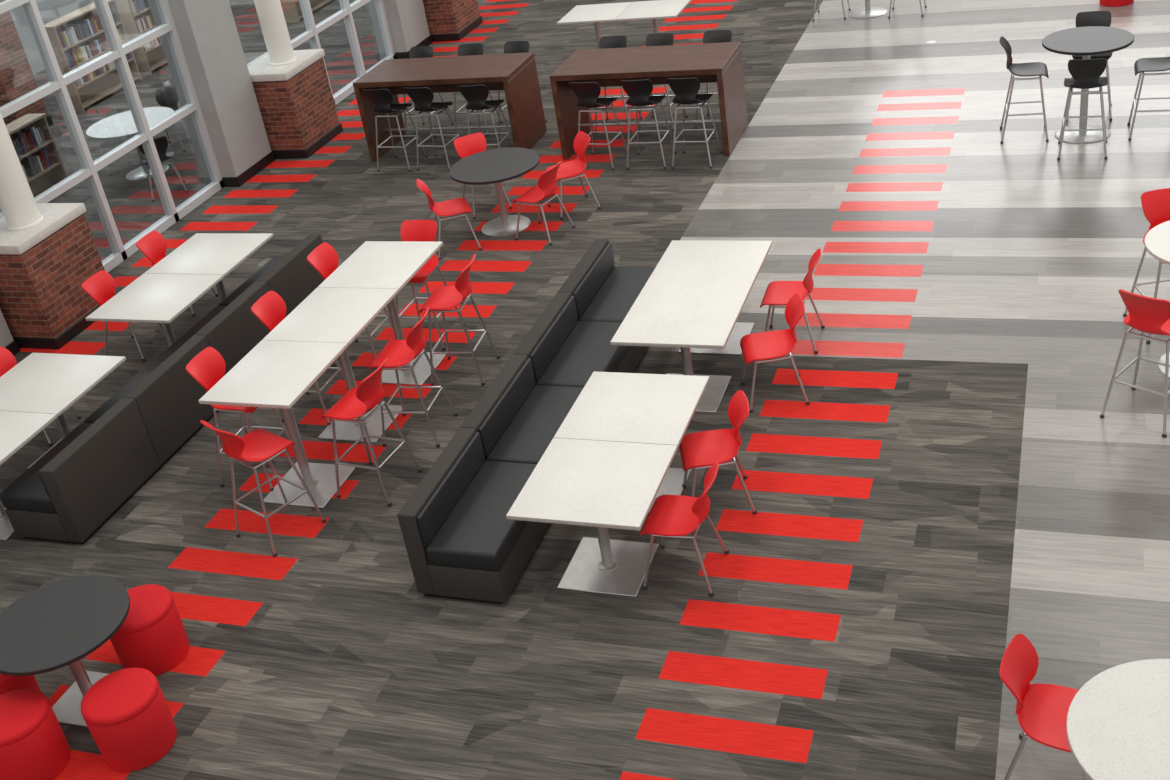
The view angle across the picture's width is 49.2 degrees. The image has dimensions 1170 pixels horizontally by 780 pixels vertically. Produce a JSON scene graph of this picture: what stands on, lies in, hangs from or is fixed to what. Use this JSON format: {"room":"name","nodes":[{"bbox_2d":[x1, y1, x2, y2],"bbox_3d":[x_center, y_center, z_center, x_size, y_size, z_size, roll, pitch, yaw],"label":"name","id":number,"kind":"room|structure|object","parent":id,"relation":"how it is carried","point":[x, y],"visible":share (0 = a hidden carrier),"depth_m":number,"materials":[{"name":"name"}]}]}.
{"room":"eatery","nodes":[
{"label":"eatery","id":0,"kind":"room"},
{"bbox_2d":[0,0,52,126],"bbox_3d":[-9.397,-5.988,19.556,0.700,4.300,0.700,3,32,20],"label":"brick wall","id":1,"kind":"structure","parent":0,"point":[17,79],"depth_m":20.01,"materials":[{"name":"brick"}]},
{"bbox_2d":[9,0,93,74],"bbox_3d":[-12.661,-4.739,18.081,0.200,4.600,28.500,3,32,20],"label":"wall","id":2,"kind":"structure","parent":0,"point":[50,10],"depth_m":24.04,"materials":[{"name":"grey paint"}]},
{"bbox_2d":[0,0,429,346],"bbox_3d":[-5.918,-3.350,13.793,0.520,4.600,24.500,3,32,20],"label":"wall","id":3,"kind":"structure","parent":0,"point":[207,32],"depth_m":16.55,"materials":[{"name":"grey paint"}]},
{"bbox_2d":[0,0,224,272],"bbox_3d":[-5.808,-3.286,14.189,0.120,4.060,4.370,3,32,20],"label":"window","id":4,"kind":"structure","parent":3,"relation":"in","point":[58,82],"depth_m":15.04,"materials":[{"name":"paint"}]},
{"bbox_2d":[4,35,432,354],"bbox_3d":[-5.450,-1.435,14.857,0.235,0.130,24.515,3,32,20],"label":"baseboard","id":5,"kind":"structure","parent":3,"relation":"attached to","point":[13,347],"depth_m":17.07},
{"bbox_2d":[291,0,395,104],"bbox_3d":[-4.148,-6.035,18.367,0.120,4.060,4.370,3,32,20],"label":"window","id":6,"kind":"structure","parent":3,"relation":"in","point":[346,10],"depth_m":19.73,"materials":[{"name":"paint"}]},
{"bbox_2d":[0,0,1169,779],"bbox_3d":[-0.041,-2.204,14.735,26.000,0.001,28.500,3,32,20],"label":"floor","id":7,"kind":"structure","parent":0,"point":[952,485],"depth_m":10.03,"materials":[{"name":"grey wood"}]},
{"bbox_2d":[0,673,40,694],"bbox_3d":[-3.823,1.960,8.319,0.466,0.454,0.466,3,32,20],"label":"stool","id":8,"kind":"object","parent":7,"relation":"on","point":[8,683],"visible":0.15,"depth_m":8.16,"materials":[{"name":"red fabric"}]},
{"bbox_2d":[0,411,56,539],"bbox_3d":[-4.889,0.733,10.418,1.030,0.740,0.936,3,32,20],"label":"pedestal table","id":9,"kind":"object","parent":7,"relation":"on","point":[17,429],"visible":0.64,"depth_m":10.33,"materials":[{"name":"white laminate"}]},
{"bbox_2d":[0,688,69,779],"bbox_3d":[-3.480,2.158,7.885,0.466,0.454,0.466,3,32,20],"label":"stool","id":10,"kind":"object","parent":7,"relation":"on","point":[34,745],"visible":1,"depth_m":7.75,"materials":[{"name":"red fabric"}]},
{"bbox_2d":[0,113,70,212],"bbox_3d":[-7.576,-2.933,17.060,0.320,1.080,1.360,3,32,20],"label":"bookcase","id":11,"kind":"object","parent":7,"relation":"on","point":[44,180],"visible":0.45,"depth_m":17.42,"materials":[{"name":"brown wood"}]},
{"bbox_2d":[12,133,30,150],"bbox_3d":[-7.529,-3.309,17.083,0.180,0.243,0.036,3,32,20],"label":"book","id":12,"kind":"object","parent":11,"relation":"on","point":[15,135],"visible":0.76,"depth_m":17.03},
{"bbox_2d":[20,161,35,175],"bbox_3d":[-7.501,-2.981,17.200,0.180,0.199,0.036,3,32,20],"label":"book","id":13,"kind":"object","parent":11,"relation":"on","point":[28,167],"visible":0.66,"depth_m":17.17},
{"bbox_2d":[20,128,37,146],"bbox_3d":[-7.482,-3.392,17.199,0.180,0.255,0.030,3,32,20],"label":"book","id":14,"kind":"object","parent":11,"relation":"on","point":[28,129],"visible":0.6,"depth_m":17.15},
{"bbox_2d":[27,156,43,170],"bbox_3d":[-7.452,-3.070,17.324,0.180,0.210,0.037,3,32,20],"label":"book","id":15,"kind":"object","parent":11,"relation":"on","point":[35,160],"visible":0.7,"depth_m":17.29,"materials":[{"name":"paper"}]},
{"bbox_2d":[31,150,48,167],"bbox_3d":[-7.423,-3.139,17.393,0.180,0.250,0.042,3,32,20],"label":"book","id":16,"kind":"object","parent":11,"relation":"on","point":[38,152],"visible":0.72,"depth_m":17.34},
{"bbox_2d":[0,347,80,445],"bbox_3d":[-5.053,0.036,11.577,0.527,0.810,0.482,0,32,17],"label":"cafe chair","id":17,"kind":"object","parent":7,"relation":"on","point":[8,361],"visible":0.17,"depth_m":11.57,"materials":[{"name":"red plastic"}]},
{"bbox_2d":[0,113,115,348],"bbox_3d":[-6.049,-2.670,12.678,0.920,4.600,1.060,3,32,20],"label":"pier","id":18,"kind":"object","parent":7,"relation":"on","point":[48,250],"visible":0.98,"depth_m":13.16,"materials":[{"name":"red brick"}]},
{"bbox_2d":[0,353,125,468],"bbox_3d":[-4.593,0.243,11.163,1.030,0.740,0.935,3,32,20],"label":"pedestal table","id":19,"kind":"object","parent":7,"relation":"on","point":[46,383],"visible":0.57,"depth_m":10.99,"materials":[{"name":"white laminate"}]},
{"bbox_2d":[0,575,129,726],"bbox_3d":[-3.313,1.759,8.288,0.920,0.680,0.920,3,32,20],"label":"round cafe table","id":20,"kind":"object","parent":7,"relation":"on","point":[55,625],"visible":0.84,"depth_m":8.14,"materials":[{"name":"grey laminate"}]},
{"bbox_2d":[44,0,141,112],"bbox_3d":[-8.279,-5.635,21.489,0.320,1.430,1.660,3,32,20],"label":"bookcase","id":21,"kind":"object","parent":7,"relation":"on","point":[82,96],"visible":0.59,"depth_m":21.41,"materials":[{"name":"brown wood"}]},
{"bbox_2d":[62,29,75,43],"bbox_3d":[-8.452,-5.792,20.937,0.180,0.223,0.042,3,32,20],"label":"book","id":22,"kind":"object","parent":21,"relation":"on","point":[69,32],"visible":0.76,"depth_m":20.91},
{"bbox_2d":[70,24,83,39],"bbox_3d":[-8.388,-5.910,21.099,0.180,0.243,0.037,3,32,20],"label":"book","id":23,"kind":"object","parent":21,"relation":"on","point":[77,28],"visible":0.76,"depth_m":21.06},
{"bbox_2d":[70,46,84,61],"bbox_3d":[-8.392,-5.554,21.133,0.180,0.243,0.041,3,32,20],"label":"book","id":24,"kind":"object","parent":21,"relation":"on","point":[77,49],"visible":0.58,"depth_m":21.10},
{"bbox_2d":[95,35,108,48],"bbox_3d":[-8.183,-5.892,21.660,0.180,0.228,0.031,3,32,20],"label":"book","id":25,"kind":"object","parent":21,"relation":"on","point":[103,41],"visible":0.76,"depth_m":21.63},
{"bbox_2d":[81,270,162,360],"bbox_3d":[-4.618,-0.765,12.808,0.527,0.810,0.482,3,32,20],"label":"cafe chair","id":26,"kind":"object","parent":7,"relation":"on","point":[100,286],"visible":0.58,"depth_m":12.75,"materials":[{"name":"red plastic"}]},
{"bbox_2d":[81,668,176,771],"bbox_3d":[-2.816,2.033,7.905,0.466,0.454,0.466,3,32,20],"label":"stool","id":27,"kind":"object","parent":7,"relation":"on","point":[126,712],"visible":1,"depth_m":7.76,"materials":[{"name":"red fabric"}]},
{"bbox_2d":[86,107,173,180],"bbox_3d":[-6.189,-3.368,17.736,1.200,0.740,1.200,3,32,20],"label":"table","id":28,"kind":"object","parent":7,"relation":"on","point":[121,125],"visible":0.72,"depth_m":17.62,"materials":[{"name":"white laminate"}]},
{"bbox_2d":[116,0,166,74],"bbox_3d":[-7.680,-6.626,22.995,0.320,1.430,1.660,3,32,20],"label":"bookcase","id":29,"kind":"object","parent":7,"relation":"on","point":[147,61],"visible":0.26,"depth_m":22.53,"materials":[{"name":"brown wood"}]},
{"bbox_2d":[110,584,188,675],"bbox_3d":[-2.965,1.624,8.641,0.466,0.454,0.466,3,32,20],"label":"stool","id":30,"kind":"object","parent":7,"relation":"on","point":[152,637],"visible":0.75,"depth_m":8.49,"materials":[{"name":"red fabric"}]},
{"bbox_2d":[85,274,223,346],"bbox_3d":[-4.054,-0.585,12.410,0.950,0.740,0.935,3,32,20],"label":"pedestal table","id":31,"kind":"object","parent":7,"relation":"on","point":[150,298],"visible":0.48,"depth_m":12.19,"materials":[{"name":"white laminate"}]},
{"bbox_2d":[0,234,323,544],"bbox_3d":[-3.628,-0.196,11.648,0.672,0.720,4.250,3,32,20],"label":"bench","id":32,"kind":"object","parent":7,"relation":"on","point":[67,495],"visible":0.73,"depth_m":10.66,"materials":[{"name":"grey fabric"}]},
{"bbox_2d":[38,471,49,497],"bbox_3d":[-3.985,0.461,10.212,0.032,0.250,1.038,3,32,20],"label":"cushion","id":33,"kind":"object","parent":32,"relation":"on","point":[40,473],"depth_m":9.78,"materials":[{"name":"black leather"}]},
{"bbox_2d":[0,423,91,512],"bbox_3d":[-4.196,0.620,10.400,0.537,0.149,1.056,3,32,20],"label":"seat cushion","id":34,"kind":"object","parent":32,"relation":"on","point":[26,494],"depth_m":10.05,"materials":[{"name":"black leather"}]},
{"bbox_2d":[84,360,163,423],"bbox_3d":[-3.861,0.065,11.242,0.537,0.149,1.056,3,32,20],"label":"seat cushion","id":35,"kind":"object","parent":32,"relation":"on","point":[154,364],"depth_m":11.23,"materials":[{"name":"black leather"}]},
{"bbox_2d":[156,306,226,360],"bbox_3d":[-3.526,-0.489,12.085,0.537,0.149,1.056,3,32,20],"label":"seat cushion","id":36,"kind":"object","parent":32,"relation":"on","point":[191,332],"depth_m":12.06,"materials":[{"name":"black leather"}]},
{"bbox_2d":[219,258,281,305],"bbox_3d":[-3.192,-1.043,12.927,0.537,0.149,1.056,3,32,20],"label":"seat cushion","id":37,"kind":"object","parent":32,"relation":"on","point":[273,261],"depth_m":12.91,"materials":[{"name":"black leather"}]},
{"bbox_2d":[138,136,188,201],"bbox_3d":[-5.611,-2.987,16.856,0.482,0.810,0.527,-18,31,-14],"label":"cafe chair","id":38,"kind":"object","parent":7,"relation":"on","point":[161,143],"visible":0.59,"depth_m":16.72,"materials":[{"name":"black plastic"}]},
{"bbox_2d":[154,87,186,151],"bbox_3d":[-6.033,-3.909,18.538,0.482,0.810,0.527,-3,31,12],"label":"cafe chair","id":39,"kind":"object","parent":7,"relation":"on","point":[165,97],"visible":0.52,"depth_m":18.56,"materials":[{"name":"black plastic"}]},
{"bbox_2d":[136,231,218,315],"bbox_3d":[-4.350,-1.257,13.564,0.527,0.810,0.482,3,32,20],"label":"cafe chair","id":40,"kind":"object","parent":7,"relation":"on","point":[153,245],"visible":0.51,"depth_m":13.51,"materials":[{"name":"red plastic"}]},
{"bbox_2d":[144,233,272,301],"bbox_3d":[-3.758,-1.076,13.157,0.950,0.740,0.940,3,32,20],"label":"pedestal table","id":41,"kind":"object","parent":7,"relation":"on","point":[203,253],"visible":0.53,"depth_m":12.96,"materials":[{"name":"white laminate"}]},
{"bbox_2d":[186,347,290,490],"bbox_3d":[-2.772,0.212,10.334,0.537,1.100,0.502,3,32,20],"label":"counter stool","id":42,"kind":"object","parent":7,"relation":"on","point":[207,367],"visible":0.52,"depth_m":10.22,"materials":[{"name":"red plastic"}]},
{"bbox_2d":[200,420,325,556],"bbox_3d":[-2.425,0.610,9.560,0.502,1.100,0.537,17,40,38],"label":"counter stool","id":43,"kind":"object","parent":7,"relation":"on","point":[258,445],"visible":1,"depth_m":9.49,"materials":[{"name":"red plastic"}]},
{"bbox_2d":[198,340,355,507],"bbox_3d":[-2.302,0.310,10.063,0.790,1.070,0.924,3,32,20],"label":"table","id":44,"kind":"object","parent":7,"relation":"on","point":[274,374],"visible":0.89,"depth_m":9.93,"materials":[{"name":"white laminate"}]},
{"bbox_2d":[247,0,342,158],"bbox_3d":[-4.368,-5.408,16.831,0.920,4.600,1.060,3,32,20],"label":"pier","id":45,"kind":"object","parent":7,"relation":"on","point":[292,89],"visible":0.91,"depth_m":17.28,"materials":[{"name":"red brick"}]},
{"bbox_2d":[251,291,344,424],"bbox_3d":[-2.463,-0.299,11.111,0.537,1.100,0.502,3,32,20],"label":"counter stool","id":46,"kind":"object","parent":7,"relation":"on","point":[270,308],"visible":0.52,"depth_m":11.01,"materials":[{"name":"red plastic"}]},
{"bbox_2d":[281,0,330,22],"bbox_3d":[-5.422,-8.130,24.893,0.320,1.430,1.860,3,32,20],"label":"bookcase","id":47,"kind":"object","parent":7,"relation":"on","point":[292,11],"visible":0.91,"depth_m":24.48,"materials":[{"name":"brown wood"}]},
{"bbox_2d":[262,287,404,441],"bbox_3d":[-2.010,-0.173,10.798,0.790,1.070,0.924,3,32,20],"label":"table","id":48,"kind":"object","parent":7,"relation":"on","point":[332,315],"visible":0.8,"depth_m":10.62,"materials":[{"name":"white laminate"}]},
{"bbox_2d":[307,242,392,368],"bbox_3d":[-2.158,-0.805,11.880,0.537,1.100,0.502,3,32,20],"label":"counter stool","id":49,"kind":"object","parent":7,"relation":"on","point":[324,258],"visible":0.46,"depth_m":11.78,"materials":[{"name":"red plastic"}]},
{"bbox_2d":[321,358,421,506],"bbox_3d":[-1.700,0.284,9.904,0.537,1.100,0.502,6,34,25],"label":"counter stool","id":50,"kind":"object","parent":7,"relation":"on","point":[360,400],"visible":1,"depth_m":9.80,"materials":[{"name":"red plastic"}]},
{"bbox_2d":[318,241,446,384],"bbox_3d":[-1.718,-0.657,11.533,0.790,1.070,0.924,3,32,20],"label":"table","id":51,"kind":"object","parent":7,"relation":"on","point":[375,264],"visible":0.7,"depth_m":11.36,"materials":[{"name":"white laminate"}]},
{"bbox_2d":[363,89,427,171],"bbox_3d":[-2.458,-3.403,16.366,0.502,1.100,0.537,4,33,22],"label":"counter stool","id":52,"kind":"object","parent":7,"relation":"on","point":[381,99],"visible":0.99,"depth_m":16.20,"materials":[{"name":"black plastic"}]},
{"bbox_2d":[368,307,457,447],"bbox_3d":[-1.454,-0.124,10.524,0.537,1.100,0.502,0,32,16],"label":"counter stool","id":53,"kind":"object","parent":7,"relation":"on","point":[398,353],"visible":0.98,"depth_m":10.44,"materials":[{"name":"red plastic"}]},
{"bbox_2d":[404,46,453,137],"bbox_3d":[-2.223,-4.060,17.411,0.502,1.100,0.537,6,34,25],"label":"counter stool","id":54,"kind":"object","parent":7,"relation":"on","point":[418,51],"visible":0.33,"depth_m":17.36,"materials":[{"name":"black plastic"}]},
{"bbox_2d":[396,220,465,350],"bbox_3d":[-1.543,-0.987,12.012,0.502,1.100,0.537,3,32,20],"label":"counter stool","id":55,"kind":"object","parent":7,"relation":"on","point":[411,230],"visible":0.49,"depth_m":11.94,"materials":[{"name":"red plastic"}]},
{"bbox_2d":[404,87,459,170],"bbox_3d":[-1.914,-3.377,16.166,0.502,1.100,0.537,5,33,24],"label":"counter stool","id":56,"kind":"object","parent":7,"relation":"on","point":[422,97],"visible":0.98,"depth_m":15.99,"materials":[{"name":"black plastic"}]},
{"bbox_2d":[416,179,481,259],"bbox_3d":[-1.483,-1.912,13.848,0.527,0.810,0.482,-14,30,-7],"label":"cafe chair","id":57,"kind":"object","parent":7,"relation":"on","point":[451,207],"visible":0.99,"depth_m":13.79,"materials":[{"name":"red plastic"}]},
{"bbox_2d":[353,52,546,161],"bbox_3d":[-1.741,-3.678,16.655,2.160,1.070,0.950,3,32,20],"label":"table","id":58,"kind":"object","parent":7,"relation":"on","point":[515,74],"visible":0.88,"depth_m":16.39,"materials":[{"name":"brown wood"}]},
{"bbox_2d":[423,0,482,41],"bbox_3d":[-2.708,-8.157,21.009,0.920,4.600,1.060,3,32,20],"label":"pier","id":59,"kind":"object","parent":7,"relation":"on","point":[447,20],"visible":0.77,"depth_m":21.60,"materials":[{"name":"red brick"}]},
{"bbox_2d":[419,254,499,385],"bbox_3d":[-1.145,-0.635,11.301,0.537,1.100,0.502,0,32,16],"label":"counter stool","id":60,"kind":"object","parent":7,"relation":"on","point":[442,298],"visible":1,"depth_m":11.22,"materials":[{"name":"red plastic"}]},
{"bbox_2d":[454,43,501,135],"bbox_3d":[-1.521,-4.028,17.154,0.502,1.100,0.537,3,32,20],"label":"counter stool","id":61,"kind":"object","parent":7,"relation":"on","point":[474,48],"visible":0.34,"depth_m":17.10,"materials":[{"name":"black plastic"}]},
{"bbox_2d":[453,132,511,218],"bbox_3d":[-1.210,-2.486,14.742,0.482,0.810,0.527,-18,31,-14],"label":"cafe chair","id":62,"kind":"object","parent":7,"relation":"on","point":[467,145],"visible":0.48,"depth_m":14.75,"materials":[{"name":"red plastic"}]},
{"bbox_2d":[457,84,514,147],"bbox_3d":[-1.237,-3.346,15.918,0.502,1.100,0.537,2,32,19],"label":"counter stool","id":63,"kind":"object","parent":7,"relation":"on","point":[476,96],"visible":0.88,"depth_m":15.65,"materials":[{"name":"black plastic"}]},
{"bbox_2d":[449,147,539,236],"bbox_3d":[-0.940,-2.157,14.177,1.000,0.740,1.000,3,32,20],"label":"round cafe table","id":64,"kind":"object","parent":7,"relation":"on","point":[496,166],"visible":0.97,"depth_m":14.09,"materials":[{"name":"grey laminate"}]},
{"bbox_2d":[498,41,546,134],"bbox_3d":[-0.910,-3.999,16.930,0.502,1.100,0.537,6,34,25],"label":"counter stool","id":65,"kind":"object","parent":7,"relation":"on","point":[511,46],"visible":0.3,"depth_m":16.87,"materials":[{"name":"black plastic"}]},
{"bbox_2d":[397,239,655,603],"bbox_3d":[-0.213,0.031,10.284,0.672,0.720,4.300,3,32,20],"label":"bench","id":66,"kind":"object","parent":7,"relation":"on","point":[460,541],"visible":0.85,"depth_m":9.45,"materials":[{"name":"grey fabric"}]},
{"bbox_2d":[417,432,484,546],"bbox_3d":[-0.928,0.681,8.961,0.032,0.250,1.051,3,32,20],"label":"cushion","id":67,"kind":"object","parent":66,"relation":"on","point":[454,482],"depth_m":8.90,"materials":[{"name":"black leather"}]},
{"bbox_2d":[425,461,536,570],"bbox_3d":[-0.660,0.862,8.974,0.537,0.149,1.069,3,32,20],"label":"seat cushion","id":68,"kind":"object","parent":66,"relation":"on","point":[476,533],"depth_m":8.76,"materials":[{"name":"black leather"}]},
{"bbox_2d":[478,358,535,456],"bbox_3d":[-0.590,0.120,9.813,0.032,0.250,1.051,3,32,20],"label":"cushion","id":69,"kind":"object","parent":66,"relation":"on","point":[515,393],"depth_m":9.77,"materials":[{"name":"black leather"}]},
{"bbox_2d":[485,385,583,463],"bbox_3d":[-0.322,0.301,9.826,0.537,0.149,1.069,3,32,20],"label":"seat cushion","id":70,"kind":"object","parent":66,"relation":"on","point":[528,433],"depth_m":9.76,"materials":[{"name":"black leather"}]},
{"bbox_2d":[530,295,577,381],"bbox_3d":[-0.251,-0.441,10.666,0.032,0.250,1.051,3,32,20],"label":"cushion","id":71,"kind":"object","parent":66,"relation":"on","point":[549,343],"depth_m":10.63,"materials":[{"name":"black leather"}]},
{"bbox_2d":[535,321,628,386],"bbox_3d":[0.017,-0.260,10.679,0.537,0.149,1.069,3,32,20],"label":"seat cushion","id":72,"kind":"object","parent":66,"relation":"on","point":[586,349],"depth_m":10.59,"materials":[{"name":"black leather"}]},
{"bbox_2d":[573,242,614,317],"bbox_3d":[0.088,-1.002,11.518,0.032,0.250,1.051,3,32,20],"label":"cushion","id":73,"kind":"object","parent":66,"relation":"on","point":[599,270],"depth_m":11.47,"materials":[{"name":"black leather"}]},
{"bbox_2d":[578,266,655,321],"bbox_3d":[0.355,-0.820,11.531,0.537,0.149,1.069,3,32,20],"label":"seat cushion","id":74,"kind":"object","parent":66,"relation":"on","point":[612,300],"depth_m":11.46,"materials":[{"name":"black leather"}]},
{"bbox_2d":[512,161,574,244],"bbox_3d":[-0.477,-2.055,13.802,0.527,0.810,0.482,12,37,32],"label":"cafe chair","id":75,"kind":"object","parent":7,"relation":"on","point":[547,185],"visible":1,"depth_m":13.69,"materials":[{"name":"red plastic"}]},
{"bbox_2d":[545,131,600,219],"bbox_3d":[-0.161,-2.424,14.337,0.527,0.810,0.482,-17,31,-13],"label":"cafe chair","id":76,"kind":"object","parent":7,"relation":"on","point":[577,166],"visible":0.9,"depth_m":14.29,"materials":[{"name":"red plastic"}]},
{"bbox_2d":[506,438,677,596],"bbox_3d":[0.111,0.910,8.681,0.910,0.740,0.917,3,32,20],"label":"pedestal table","id":77,"kind":"object","parent":7,"relation":"on","point":[602,485],"visible":0.98,"depth_m":8.59,"materials":[{"name":"white laminate"}]},
{"bbox_2d":[557,2,631,48],"bbox_3d":[0.202,-5.295,19.163,0.900,0.740,0.900,3,32,20],"label":"pedestal table","id":78,"kind":"object","parent":7,"relation":"on","point":[593,13],"visible":0.56,"depth_m":18.96,"materials":[{"name":"white laminate"}]},
{"bbox_2d":[569,82,626,170],"bbox_3d":[0.140,-3.249,15.359,0.502,1.100,0.537,6,34,24],"label":"counter stool","id":79,"kind":"object","parent":7,"relation":"on","point":[588,93],"visible":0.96,"depth_m":15.14,"materials":[{"name":"black plastic"}]},
{"bbox_2d":[595,36,641,131],"bbox_3d":[0.365,-3.939,16.463,0.502,1.100,0.537,3,33,21],"label":"counter stool","id":80,"kind":"object","parent":7,"relation":"on","point":[605,42],"visible":0.34,"depth_m":16.41,"materials":[{"name":"black plastic"}]},
{"bbox_2d":[554,372,709,512],"bbox_3d":[0.401,0.431,9.411,0.910,0.740,0.914,3,32,20],"label":"pedestal table","id":81,"kind":"object","parent":7,"relation":"on","point":[611,406],"visible":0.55,"depth_m":9.22,"materials":[{"name":"white laminate"}]},
{"bbox_2d":[549,42,747,159],"bbox_3d":[0.805,-3.542,15.694,2.130,1.070,1.010,3,32,20],"label":"table","id":82,"kind":"object","parent":7,"relation":"on","point":[721,63],"visible":0.93,"depth_m":15.42,"materials":[{"name":"brown wood"}]},
{"bbox_2d":[620,79,676,169],"bbox_3d":[0.723,-3.222,15.146,0.502,1.100,0.537,2,32,20],"label":"counter stool","id":83,"kind":"object","parent":7,"relation":"on","point":[638,91],"visible":1,"depth_m":14.94,"materials":[{"name":"black plastic"}]},
{"bbox_2d":[615,0,691,33],"bbox_3d":[1.058,-5.255,18.850,0.916,0.740,0.900,3,32,20],"label":"pedestal table","id":84,"kind":"object","parent":7,"relation":"on","point":[654,10],"visible":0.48,"depth_m":18.62,"materials":[{"name":"white laminate"}]},
{"bbox_2d":[638,33,687,130],"bbox_3d":[0.938,-3.913,16.253,0.502,1.100,0.537,6,34,24],"label":"counter stool","id":85,"kind":"object","parent":7,"relation":"on","point":[657,39],"visible":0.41,"depth_m":16.19,"materials":[{"name":"black plastic"}]},
{"bbox_2d":[639,462,728,596],"bbox_3d":[0.651,0.886,8.498,0.527,0.810,0.482,3,32,20],"label":"cafe chair","id":86,"kind":"object","parent":7,"relation":"on","point":[671,516],"visible":1,"depth_m":8.44,"materials":[{"name":"red plastic"}]},
{"bbox_2d":[610,240,771,412],"bbox_3d":[0.979,-0.534,10.879,0.920,0.740,1.875,3,32,20],"label":"pedestal table","id":87,"kind":"object","parent":7,"relation":"on","point":[693,300],"visible":0.76,"depth_m":10.61,"materials":[{"name":"white laminate"}]},
{"bbox_2d":[667,77,722,168],"bbox_3d":[1.257,-3.197,14.950,0.502,1.100,0.537,4,33,21],"label":"counter stool","id":88,"kind":"object","parent":7,"relation":"on","point":[686,90],"visible":1,"depth_m":14.74,"materials":[{"name":"black plastic"}]},
{"bbox_2d":[695,30,731,128],"bbox_3d":[1.641,-3.880,15.995,0.502,1.100,0.537,6,33,24],"label":"counter stool","id":89,"kind":"object","parent":7,"relation":"on","point":[713,36],"visible":0.28,"depth_m":15.94,"materials":[{"name":"black plastic"}]},
{"bbox_2d":[679,390,756,514],"bbox_3d":[0.938,0.457,9.143,0.527,0.810,0.482,-8,30,2],"label":"cafe chair","id":90,"kind":"object","parent":7,"relation":"on","point":[698,450],"visible":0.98,"depth_m":9.09,"materials":[{"name":"red plastic"}]},
{"bbox_2d":[740,294,809,412],"bbox_3d":[1.520,-0.315,10.283,0.527,0.810,0.482,-8,30,3],"label":"cafe chair","id":91,"kind":"object","parent":7,"relation":"on","point":[768,346],"visible":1,"depth_m":10.23,"materials":[{"name":"red plastic"}]},
{"bbox_2d":[760,248,824,353],"bbox_3d":[1.784,-0.783,10.998,0.527,0.810,0.482,2,32,18],"label":"cafe chair","id":92,"kind":"object","parent":7,"relation":"on","point":[777,293],"visible":0.95,"depth_m":10.96,"materials":[{"name":"red plastic"}]},
{"bbox_2d":[812,0,850,20],"bbox_3d":[3.698,-6.223,19.371,0.537,1.100,0.502,3,32,20],"label":"counter stool","id":93,"kind":"object","parent":7,"relation":"on","point":[815,0],"visible":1,"depth_m":19.48,"materials":[{"name":"silver plastic"}]},
{"bbox_2d":[849,0,887,18],"bbox_3d":[4.235,-6.196,19.201,0.920,1.070,0.920,3,32,20],"label":"table","id":94,"kind":"object","parent":7,"relation":"on","point":[868,12],"visible":1,"depth_m":19.39,"materials":[{"name":"metal"}]},
{"bbox_2d":[888,0,926,18],"bbox_3d":[4.776,-6.129,18.904,0.537,1.100,0.502,3,32,20],"label":"counter stool","id":95,"kind":"object","parent":7,"relation":"on","point":[922,15],"visible":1,"depth_m":19.00,"materials":[{"name":"silver plastic"}]},
{"bbox_2d":[999,36,1048,143],"bbox_3d":[4.868,-3.351,14.173,0.537,1.100,0.502,0,32,17],"label":"counter stool","id":96,"kind":"object","parent":7,"relation":"on","point":[1039,69],"visible":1,"depth_m":14.10,"materials":[{"name":"black plastic"}]},
{"bbox_2d":[1000,634,1087,779],"bbox_3d":[2.419,1.718,6.581,0.527,0.810,0.482,10,36,30],"label":"cafe chair","id":97,"kind":"object","parent":7,"relation":"on","point":[1041,709],"visible":0.82,"depth_m":6.57,"materials":[{"name":"red plastic"}]},
{"bbox_2d":[1057,58,1107,159],"bbox_3d":[5.294,-3.046,13.534,0.502,1.100,0.537,3,32,20],"label":"counter stool","id":98,"kind":"object","parent":7,"relation":"on","point":[1086,73],"visible":1,"depth_m":13.29,"materials":[{"name":"black plastic"}]},
{"bbox_2d":[1042,26,1133,143],"bbox_3d":[5.458,-3.301,13.948,0.920,1.070,0.920,3,32,20],"label":"table","id":99,"kind":"object","parent":7,"relation":"on","point":[1087,41],"visible":0.94,"depth_m":13.78,"materials":[{"name":"grey laminate"}]},
{"bbox_2d":[1066,11,1112,121],"bbox_3d":[5.721,-3.657,14.446,0.502,1.100,0.537,3,32,20],"label":"counter stool","id":100,"kind":"object","parent":7,"relation":"on","point":[1091,18],"visible":0.53,"depth_m":14.36,"materials":[{"name":"black plastic"}]},
{"bbox_2d":[1100,0,1133,6],"bbox_3d":[7.509,-5.691,18.018,0.466,0.454,0.466,3,32,20],"label":"stool","id":101,"kind":"object","parent":7,"relation":"on","point":[1110,3],"visible":1,"depth_m":17.95,"materials":[{"name":"plastic"}]},
{"bbox_2d":[1066,659,1169,779],"bbox_3d":[2.867,1.937,6.152,1.060,0.740,1.060,3,32,20],"label":"round cafe table","id":102,"kind":"object","parent":7,"relation":"on","point":[1118,724],"visible":1,"depth_m":6.09,"materials":[{"name":"white laminate"}]},
{"bbox_2d":[1100,289,1169,437],"bbox_3d":[4.101,-0.297,9.222,0.537,1.100,0.502,-31,37,-33],"label":"counter stool","id":103,"kind":"object","parent":7,"relation":"on","point":[1149,315],"visible":1,"depth_m":9.02,"materials":[{"name":"red plastic"}]},
{"bbox_2d":[1123,188,1169,343],"bbox_3d":[4.695,-1.006,10.252,0.502,1.100,0.537,-8,30,3],"label":"counter stool","id":104,"kind":"object","parent":7,"relation":"on","point":[1155,203],"visible":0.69,"depth_m":10.20,"materials":[{"name":"red plastic"}]},
{"bbox_2d":[1127,57,1169,140],"bbox_3d":[6.150,-3.292,13.704,0.537,1.100,0.502,3,32,20],"label":"counter stool","id":105,"kind":"object","parent":7,"relation":"on","point":[1155,64],"visible":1,"depth_m":13.69,"materials":[{"name":"black plastic"}]},
{"bbox_2d":[1144,221,1169,377],"bbox_3d":[4.690,-0.638,9.661,0.920,1.070,0.920,3,32,20],"label":"table","id":106,"kind":"object","parent":7,"relation":"on","point":[1157,240],"visible":0.93,"depth_m":9.53,"materials":[{"name":"white laminate"}]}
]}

